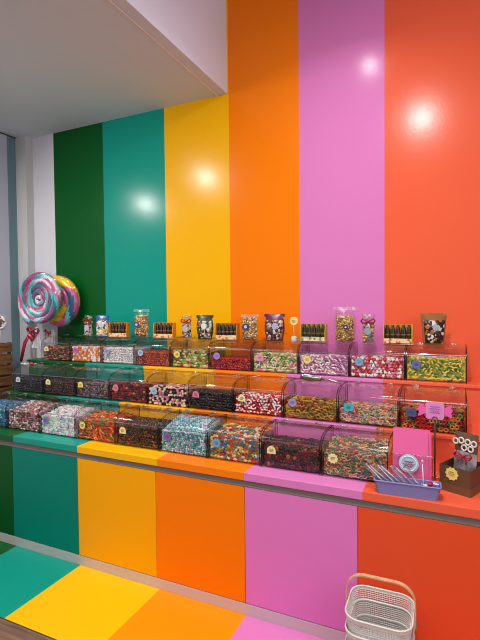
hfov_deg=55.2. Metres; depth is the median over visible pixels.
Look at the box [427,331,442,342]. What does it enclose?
picture
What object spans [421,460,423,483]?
stick
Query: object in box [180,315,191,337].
bag
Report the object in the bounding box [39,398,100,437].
bin
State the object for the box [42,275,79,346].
giant lollipop
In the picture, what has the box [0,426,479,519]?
countertop
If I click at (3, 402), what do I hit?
filling
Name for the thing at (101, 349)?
filling
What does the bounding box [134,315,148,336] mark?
candy
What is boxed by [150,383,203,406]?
filling
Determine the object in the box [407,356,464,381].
filling
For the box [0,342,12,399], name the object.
wooden crate
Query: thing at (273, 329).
picture
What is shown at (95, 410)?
filling
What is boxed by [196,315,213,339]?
pouch
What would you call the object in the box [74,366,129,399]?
bin
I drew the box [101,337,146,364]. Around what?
bin
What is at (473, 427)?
shelf
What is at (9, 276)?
wall
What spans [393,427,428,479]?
paper bag
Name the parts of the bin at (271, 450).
panel, panel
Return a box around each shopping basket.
[345,573,416,639]
[345,601,414,639]
[345,616,414,639]
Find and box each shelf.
[6,389,479,442]
[27,357,479,388]
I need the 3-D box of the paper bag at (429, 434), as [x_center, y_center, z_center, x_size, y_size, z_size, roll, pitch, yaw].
[0.784,0.625,2.073,0.152,0.248,0.010,0,2,25]
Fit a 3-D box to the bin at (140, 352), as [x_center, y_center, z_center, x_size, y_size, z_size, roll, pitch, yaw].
[-0.590,0.228,3.410,0.309,0.202,0.238,0,2,25]
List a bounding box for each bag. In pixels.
[83,315,92,335]
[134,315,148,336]
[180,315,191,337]
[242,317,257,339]
[335,315,354,341]
[361,314,374,342]
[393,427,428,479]
[428,433,431,480]
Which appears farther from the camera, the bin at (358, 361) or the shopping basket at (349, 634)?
the bin at (358, 361)
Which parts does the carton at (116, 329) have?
panel, panel, panel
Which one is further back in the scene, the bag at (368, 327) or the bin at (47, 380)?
the bin at (47, 380)
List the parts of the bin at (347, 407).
panel, panel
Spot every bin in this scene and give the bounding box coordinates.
[4,391,33,424]
[6,395,65,432]
[13,362,65,393]
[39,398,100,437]
[41,334,90,360]
[42,364,96,396]
[70,335,103,362]
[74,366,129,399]
[75,401,138,443]
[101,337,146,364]
[109,370,165,399]
[115,405,179,450]
[134,336,186,366]
[147,371,202,407]
[159,409,225,457]
[170,338,223,368]
[188,372,247,411]
[207,414,275,465]
[209,340,258,368]
[233,376,294,416]
[252,340,307,373]
[261,419,331,474]
[283,378,345,422]
[298,342,355,376]
[321,425,392,474]
[338,381,402,426]
[349,342,406,379]
[399,384,466,432]
[406,344,466,382]
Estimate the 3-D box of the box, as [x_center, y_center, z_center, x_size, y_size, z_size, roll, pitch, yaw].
[0.993,0.696,2.048,0.163,0.112,0.140,-2,2,-40]
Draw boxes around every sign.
[290,317,297,341]
[418,402,452,477]
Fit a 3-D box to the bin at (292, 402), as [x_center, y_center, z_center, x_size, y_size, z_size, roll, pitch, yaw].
[0.432,0.453,2.644,0.309,0.202,0.238,0,2,25]
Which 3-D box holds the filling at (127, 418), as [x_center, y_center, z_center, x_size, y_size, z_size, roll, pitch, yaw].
[-0.838,0.676,2.925,0.295,0.125,0.202,0,2,25]
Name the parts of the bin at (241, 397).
panel, panel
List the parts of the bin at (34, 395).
panel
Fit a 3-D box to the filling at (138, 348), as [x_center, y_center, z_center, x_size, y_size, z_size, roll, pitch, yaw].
[-0.869,0.270,3.554,0.295,0.107,0.203,0,2,25]
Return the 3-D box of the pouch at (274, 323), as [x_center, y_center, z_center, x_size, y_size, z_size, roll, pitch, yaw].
[0.228,0.050,3.019,0.136,0.180,0.060,0,2,8]
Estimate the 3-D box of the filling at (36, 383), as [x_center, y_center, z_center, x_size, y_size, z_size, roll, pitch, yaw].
[-1.559,0.491,3.576,0.295,0.102,0.219,0,2,25]
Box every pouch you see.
[95,315,109,336]
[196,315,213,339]
[264,314,284,340]
[420,313,446,344]
[453,430,478,470]
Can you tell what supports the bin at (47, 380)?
on the display counter at (276, 545)
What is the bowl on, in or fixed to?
on the scoop
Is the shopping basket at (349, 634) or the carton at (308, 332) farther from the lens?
the carton at (308, 332)
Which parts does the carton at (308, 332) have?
panel, panel, panel, panel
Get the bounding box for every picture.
[267,323,281,336]
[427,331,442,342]
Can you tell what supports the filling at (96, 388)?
in the bin at (80, 384)
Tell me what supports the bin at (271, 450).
on the display counter at (276, 545)
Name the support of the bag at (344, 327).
on the bin at (306, 359)
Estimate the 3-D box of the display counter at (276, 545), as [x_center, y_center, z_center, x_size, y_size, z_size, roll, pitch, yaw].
[0.016,0.904,2.790,4.720,1.122,0.925,0,2,25]
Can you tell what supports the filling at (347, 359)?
in the bin at (306, 359)
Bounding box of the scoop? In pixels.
[300,374,340,383]
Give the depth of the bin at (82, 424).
2.85 m
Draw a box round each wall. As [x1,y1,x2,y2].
[0,133,20,389]
[32,0,479,377]
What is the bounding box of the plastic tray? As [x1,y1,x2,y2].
[374,474,441,500]
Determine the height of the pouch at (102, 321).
0.170 m
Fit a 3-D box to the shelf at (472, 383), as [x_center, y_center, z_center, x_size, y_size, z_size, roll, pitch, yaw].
[0.286,0.343,3.004,4.415,0.018,0.273,0,2,25]
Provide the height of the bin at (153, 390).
0.202 m
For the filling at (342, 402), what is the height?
0.075 m
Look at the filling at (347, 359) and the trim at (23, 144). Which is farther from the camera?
the trim at (23, 144)
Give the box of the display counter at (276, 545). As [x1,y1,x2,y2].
[0,357,479,639]
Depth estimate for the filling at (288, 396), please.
2.71 m
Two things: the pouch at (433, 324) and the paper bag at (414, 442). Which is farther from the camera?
the pouch at (433, 324)
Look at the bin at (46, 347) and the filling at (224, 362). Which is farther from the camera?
the bin at (46, 347)
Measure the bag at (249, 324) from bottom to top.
0.175 m
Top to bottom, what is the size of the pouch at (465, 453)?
0.250 m
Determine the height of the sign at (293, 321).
0.161 m
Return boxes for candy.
[421,482,438,486]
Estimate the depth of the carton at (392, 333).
2.69 m
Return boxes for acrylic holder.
[399,454,432,480]
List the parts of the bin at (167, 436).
panel, panel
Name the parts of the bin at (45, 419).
panel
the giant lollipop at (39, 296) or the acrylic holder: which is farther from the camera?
the giant lollipop at (39, 296)
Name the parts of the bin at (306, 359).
panel, panel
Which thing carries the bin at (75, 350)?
on the display counter at (276, 545)
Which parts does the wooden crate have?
corner post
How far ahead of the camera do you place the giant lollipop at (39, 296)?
3.78 m
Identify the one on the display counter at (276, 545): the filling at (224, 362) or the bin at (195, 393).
the bin at (195, 393)
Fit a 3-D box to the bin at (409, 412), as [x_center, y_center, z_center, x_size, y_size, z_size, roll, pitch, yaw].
[1.001,0.456,2.379,0.309,0.202,0.238,0,2,25]
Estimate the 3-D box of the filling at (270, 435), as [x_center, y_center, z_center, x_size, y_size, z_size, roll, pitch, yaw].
[0.016,0.675,2.527,0.295,0.135,0.202,0,2,25]
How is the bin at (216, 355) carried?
on the display counter at (276, 545)
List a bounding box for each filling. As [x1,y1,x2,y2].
[0,399,26,426]
[9,400,63,431]
[15,375,63,392]
[43,344,88,359]
[45,377,93,395]
[48,408,98,436]
[74,345,118,361]
[77,379,123,398]
[79,411,136,442]
[104,346,150,363]
[114,380,164,402]
[118,416,172,448]
[136,349,172,365]
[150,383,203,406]
[161,414,223,456]
[173,349,222,367]
[190,387,246,410]
[210,424,273,463]
[211,356,253,369]
[236,391,293,415]
[254,351,306,372]
[263,435,329,472]
[286,398,344,420]
[301,353,354,375]
[324,433,391,480]
[340,401,400,426]
[351,355,405,378]
[401,401,464,431]
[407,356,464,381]
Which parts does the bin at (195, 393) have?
panel, panel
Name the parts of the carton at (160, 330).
panel, panel, panel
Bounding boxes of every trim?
[0,617,56,639]
[15,136,36,376]
[107,0,217,96]
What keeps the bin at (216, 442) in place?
on the display counter at (276, 545)
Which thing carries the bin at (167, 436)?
on the display counter at (276, 545)
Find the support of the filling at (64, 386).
in the bin at (47, 380)
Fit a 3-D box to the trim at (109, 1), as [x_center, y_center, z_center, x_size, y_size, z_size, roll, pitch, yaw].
[-1.336,-1.518,0.773,0.010,0.006,5.570,0,2,25]
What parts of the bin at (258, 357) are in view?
panel, panel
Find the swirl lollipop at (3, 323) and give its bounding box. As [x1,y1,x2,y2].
[0,315,6,334]
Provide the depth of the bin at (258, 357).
2.95 m
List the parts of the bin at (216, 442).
panel, panel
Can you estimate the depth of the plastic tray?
1.97 m
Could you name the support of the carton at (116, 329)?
on the bin at (106, 351)
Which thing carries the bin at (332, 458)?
on the display counter at (276, 545)
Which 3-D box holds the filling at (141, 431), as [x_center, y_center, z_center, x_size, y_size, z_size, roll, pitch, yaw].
[-0.557,0.676,2.785,0.295,0.130,0.219,0,2,25]
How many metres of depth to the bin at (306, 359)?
2.82 m
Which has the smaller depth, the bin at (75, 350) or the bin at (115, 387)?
the bin at (115, 387)
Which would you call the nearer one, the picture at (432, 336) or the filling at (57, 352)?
the picture at (432, 336)
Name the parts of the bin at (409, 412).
panel, panel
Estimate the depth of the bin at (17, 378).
3.52 m
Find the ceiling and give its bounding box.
[0,0,226,137]
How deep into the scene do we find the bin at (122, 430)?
2.73 m
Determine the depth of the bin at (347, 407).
2.46 m
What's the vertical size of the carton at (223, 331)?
0.116 m
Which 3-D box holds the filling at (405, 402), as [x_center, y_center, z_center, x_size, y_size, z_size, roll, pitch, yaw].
[1.006,0.503,2.390,0.295,0.099,0.204,0,2,25]
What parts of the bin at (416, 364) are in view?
panel, panel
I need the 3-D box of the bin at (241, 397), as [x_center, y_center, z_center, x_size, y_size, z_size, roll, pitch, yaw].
[0.147,0.452,2.776,0.309,0.202,0.238,0,2,25]
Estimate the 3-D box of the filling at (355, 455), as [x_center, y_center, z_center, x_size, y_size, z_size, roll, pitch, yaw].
[0.581,0.669,2.253,0.296,0.153,0.221,0,2,25]
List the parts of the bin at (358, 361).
panel, panel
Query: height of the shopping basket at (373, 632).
0.300 m
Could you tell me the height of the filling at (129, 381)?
0.106 m
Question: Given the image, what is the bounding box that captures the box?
[438,457,479,497]
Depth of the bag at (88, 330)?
3.67 m
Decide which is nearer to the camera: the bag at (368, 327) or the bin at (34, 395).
the bag at (368, 327)
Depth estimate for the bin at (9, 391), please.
3.19 m
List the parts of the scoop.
handle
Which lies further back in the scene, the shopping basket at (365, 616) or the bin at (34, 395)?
the bin at (34, 395)
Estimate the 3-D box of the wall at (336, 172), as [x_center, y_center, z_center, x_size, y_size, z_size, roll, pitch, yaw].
[0.700,-0.449,2.991,6.060,3.800,0.100,0,2,25]
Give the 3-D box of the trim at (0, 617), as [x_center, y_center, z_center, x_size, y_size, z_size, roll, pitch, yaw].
[0.090,1.537,1.701,6.060,0.081,0.006,0,2,25]
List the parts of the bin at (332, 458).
panel, panel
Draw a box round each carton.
[108,322,129,337]
[153,323,175,337]
[215,323,239,339]
[300,324,326,341]
[383,324,412,343]
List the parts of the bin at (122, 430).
panel, panel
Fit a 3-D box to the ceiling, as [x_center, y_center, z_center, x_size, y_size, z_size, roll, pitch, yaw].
[-2.205,-1.855,1.166,2.062,0.660,5.570,0,2,25]
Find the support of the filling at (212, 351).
in the bin at (176, 354)
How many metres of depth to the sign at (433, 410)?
2.15 m
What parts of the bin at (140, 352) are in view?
panel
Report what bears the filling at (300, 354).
in the bin at (258, 357)
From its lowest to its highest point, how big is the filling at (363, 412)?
0.105 m
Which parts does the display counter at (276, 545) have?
door panel, door panel, door panel, door panel, grip rail, door panel, door panel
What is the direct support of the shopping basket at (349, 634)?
in the shopping basket at (365, 616)
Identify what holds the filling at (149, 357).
in the bin at (140, 352)
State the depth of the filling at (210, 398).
2.82 m
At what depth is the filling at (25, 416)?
3.12 m
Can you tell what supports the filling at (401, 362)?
in the bin at (358, 361)
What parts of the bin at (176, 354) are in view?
panel, panel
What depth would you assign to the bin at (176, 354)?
3.22 m
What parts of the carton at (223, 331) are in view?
panel, panel, panel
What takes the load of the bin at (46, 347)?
on the display counter at (276, 545)
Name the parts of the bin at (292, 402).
panel, panel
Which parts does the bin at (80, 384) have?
panel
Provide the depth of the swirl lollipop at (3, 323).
3.68 m
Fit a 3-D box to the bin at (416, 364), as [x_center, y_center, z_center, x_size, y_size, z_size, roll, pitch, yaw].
[1.118,0.235,2.614,0.309,0.202,0.238,0,2,25]
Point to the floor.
(56, 598)
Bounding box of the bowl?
[300,374,322,381]
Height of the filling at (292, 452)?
0.112 m
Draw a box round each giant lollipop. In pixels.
[18,272,60,361]
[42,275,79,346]
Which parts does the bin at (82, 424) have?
panel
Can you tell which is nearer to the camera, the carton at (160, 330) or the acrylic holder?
the acrylic holder
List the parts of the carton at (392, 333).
panel, panel, panel, panel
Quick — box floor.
[0,541,326,639]
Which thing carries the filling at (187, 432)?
in the bin at (167, 436)

